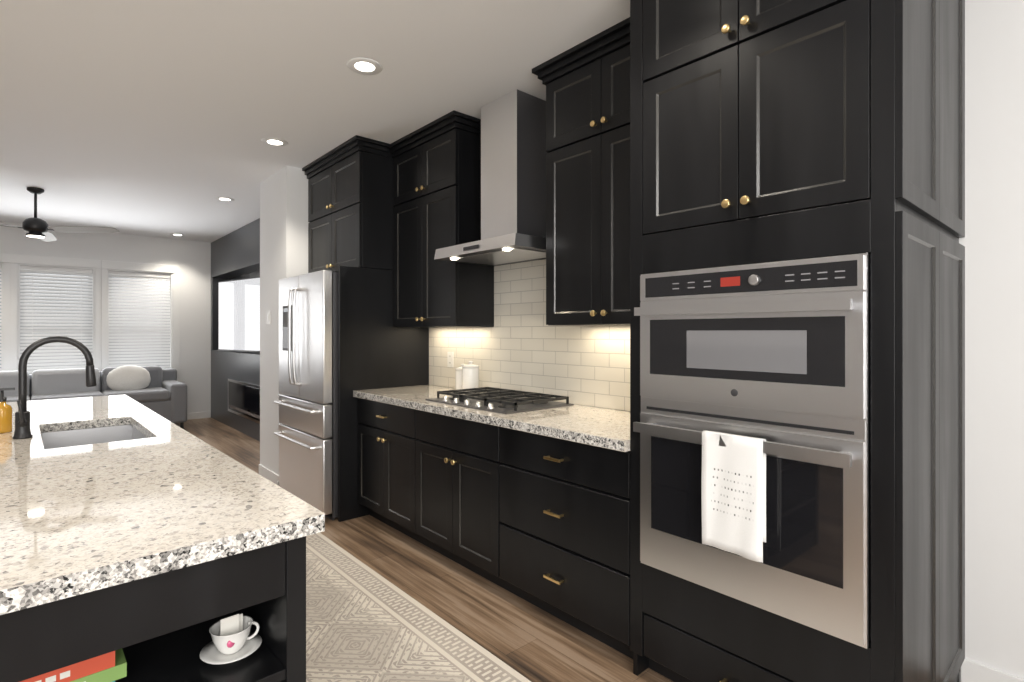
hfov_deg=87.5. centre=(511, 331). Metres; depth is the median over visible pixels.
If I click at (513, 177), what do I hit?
range hood
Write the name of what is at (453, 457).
base cabinet
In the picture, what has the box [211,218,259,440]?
wall
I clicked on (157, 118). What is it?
ceiling
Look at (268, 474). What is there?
baseboard
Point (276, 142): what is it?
recessed light
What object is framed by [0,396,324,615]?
island countertop
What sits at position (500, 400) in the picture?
cooktop
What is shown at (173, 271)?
window
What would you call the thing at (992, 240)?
wall
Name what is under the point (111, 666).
books
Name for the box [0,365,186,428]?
sofa
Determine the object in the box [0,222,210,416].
wall
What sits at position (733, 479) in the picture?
towel
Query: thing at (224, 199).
recessed light
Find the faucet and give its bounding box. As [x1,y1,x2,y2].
[12,336,95,439]
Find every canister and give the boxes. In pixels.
[455,364,464,389]
[462,361,478,390]
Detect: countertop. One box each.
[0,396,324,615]
[353,385,629,451]
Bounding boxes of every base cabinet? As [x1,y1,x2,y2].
[357,398,412,538]
[413,409,492,581]
[493,425,632,658]
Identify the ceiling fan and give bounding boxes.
[0,187,119,241]
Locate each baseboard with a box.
[187,411,209,419]
[259,464,278,485]
[960,658,1023,681]
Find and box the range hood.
[434,89,547,265]
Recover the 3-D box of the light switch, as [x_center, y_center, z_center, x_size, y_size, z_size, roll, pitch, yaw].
[-2.200,-0.130,4.830,0.008,0.120,0.080,0,0,-42]
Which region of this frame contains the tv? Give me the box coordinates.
[218,277,259,351]
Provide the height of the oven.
1.093 m
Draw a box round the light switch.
[267,311,269,323]
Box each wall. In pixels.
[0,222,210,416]
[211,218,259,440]
[260,166,309,474]
[959,0,1023,681]
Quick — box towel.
[701,430,766,562]
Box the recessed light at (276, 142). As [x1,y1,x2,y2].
[261,138,287,146]
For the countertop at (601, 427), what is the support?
on the base cabinet at (542, 522)
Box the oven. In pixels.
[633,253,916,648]
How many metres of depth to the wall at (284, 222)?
4.72 m
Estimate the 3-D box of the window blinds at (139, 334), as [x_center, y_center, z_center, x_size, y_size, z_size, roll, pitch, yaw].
[-5.429,-0.058,7.812,0.742,1.610,0.052,0,0,-42]
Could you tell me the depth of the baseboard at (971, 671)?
1.99 m
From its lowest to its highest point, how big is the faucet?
0.403 m
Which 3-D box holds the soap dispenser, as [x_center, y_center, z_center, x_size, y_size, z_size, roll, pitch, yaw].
[-2.131,0.327,2.241,0.072,0.184,0.064,0,0,-43]
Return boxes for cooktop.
[425,387,573,413]
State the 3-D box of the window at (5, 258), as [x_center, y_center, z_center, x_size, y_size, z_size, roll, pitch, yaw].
[-6.820,-0.060,6.590,0.943,1.880,0.185,0,0,-42]
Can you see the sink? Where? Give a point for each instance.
(123, 429)
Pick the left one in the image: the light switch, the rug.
the light switch
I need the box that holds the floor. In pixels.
[174,417,672,681]
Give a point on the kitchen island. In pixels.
(237, 618)
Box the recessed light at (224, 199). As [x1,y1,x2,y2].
[215,197,233,200]
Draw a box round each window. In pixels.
[0,253,10,370]
[11,254,100,370]
[101,260,179,381]
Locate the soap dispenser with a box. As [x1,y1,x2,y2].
[0,387,15,433]
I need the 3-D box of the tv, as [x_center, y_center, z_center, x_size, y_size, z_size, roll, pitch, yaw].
[-3.378,-0.220,6.941,0.407,0.950,1.638,0,0,-42]
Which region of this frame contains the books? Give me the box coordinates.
[0,615,126,681]
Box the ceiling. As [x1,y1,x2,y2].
[0,0,629,242]
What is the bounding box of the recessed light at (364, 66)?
[347,57,382,74]
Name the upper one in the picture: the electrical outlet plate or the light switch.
the light switch
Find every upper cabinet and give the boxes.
[302,135,394,272]
[388,110,493,327]
[532,17,629,325]
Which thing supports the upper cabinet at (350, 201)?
attached to the wall at (284, 222)
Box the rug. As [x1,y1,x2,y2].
[306,532,530,681]
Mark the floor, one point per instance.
(528, 640)
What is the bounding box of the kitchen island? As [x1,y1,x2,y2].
[0,540,305,681]
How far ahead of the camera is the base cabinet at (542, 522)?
2.34 m
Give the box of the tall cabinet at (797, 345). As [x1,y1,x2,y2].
[630,0,964,681]
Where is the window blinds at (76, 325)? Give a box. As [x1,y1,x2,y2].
[20,265,92,373]
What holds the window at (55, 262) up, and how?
in the wall at (192, 259)
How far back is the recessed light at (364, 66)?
2.81 m
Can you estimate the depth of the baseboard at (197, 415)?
8.26 m
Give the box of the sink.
[40,420,147,447]
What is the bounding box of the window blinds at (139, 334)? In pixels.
[109,271,169,368]
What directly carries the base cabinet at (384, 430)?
on the floor
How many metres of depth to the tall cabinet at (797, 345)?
1.68 m
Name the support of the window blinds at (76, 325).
attached to the window at (55, 262)
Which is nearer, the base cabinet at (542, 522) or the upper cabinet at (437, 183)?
the base cabinet at (542, 522)
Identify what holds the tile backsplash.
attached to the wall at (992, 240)
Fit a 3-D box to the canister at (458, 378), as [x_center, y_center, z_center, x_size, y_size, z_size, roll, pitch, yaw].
[-0.346,0.321,3.763,0.106,0.196,0.106,0,0,-42]
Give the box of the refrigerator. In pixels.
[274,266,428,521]
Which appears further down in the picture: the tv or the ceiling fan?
the tv
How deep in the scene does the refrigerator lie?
3.90 m
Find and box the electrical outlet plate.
[447,352,452,366]
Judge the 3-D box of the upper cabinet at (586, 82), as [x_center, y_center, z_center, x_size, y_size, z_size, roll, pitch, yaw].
[0.511,-0.717,2.669,0.379,1.363,0.798,0,0,-42]
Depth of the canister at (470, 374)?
3.62 m
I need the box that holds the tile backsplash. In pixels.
[429,259,629,411]
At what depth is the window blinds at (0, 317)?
6.83 m
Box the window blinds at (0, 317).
[0,264,0,370]

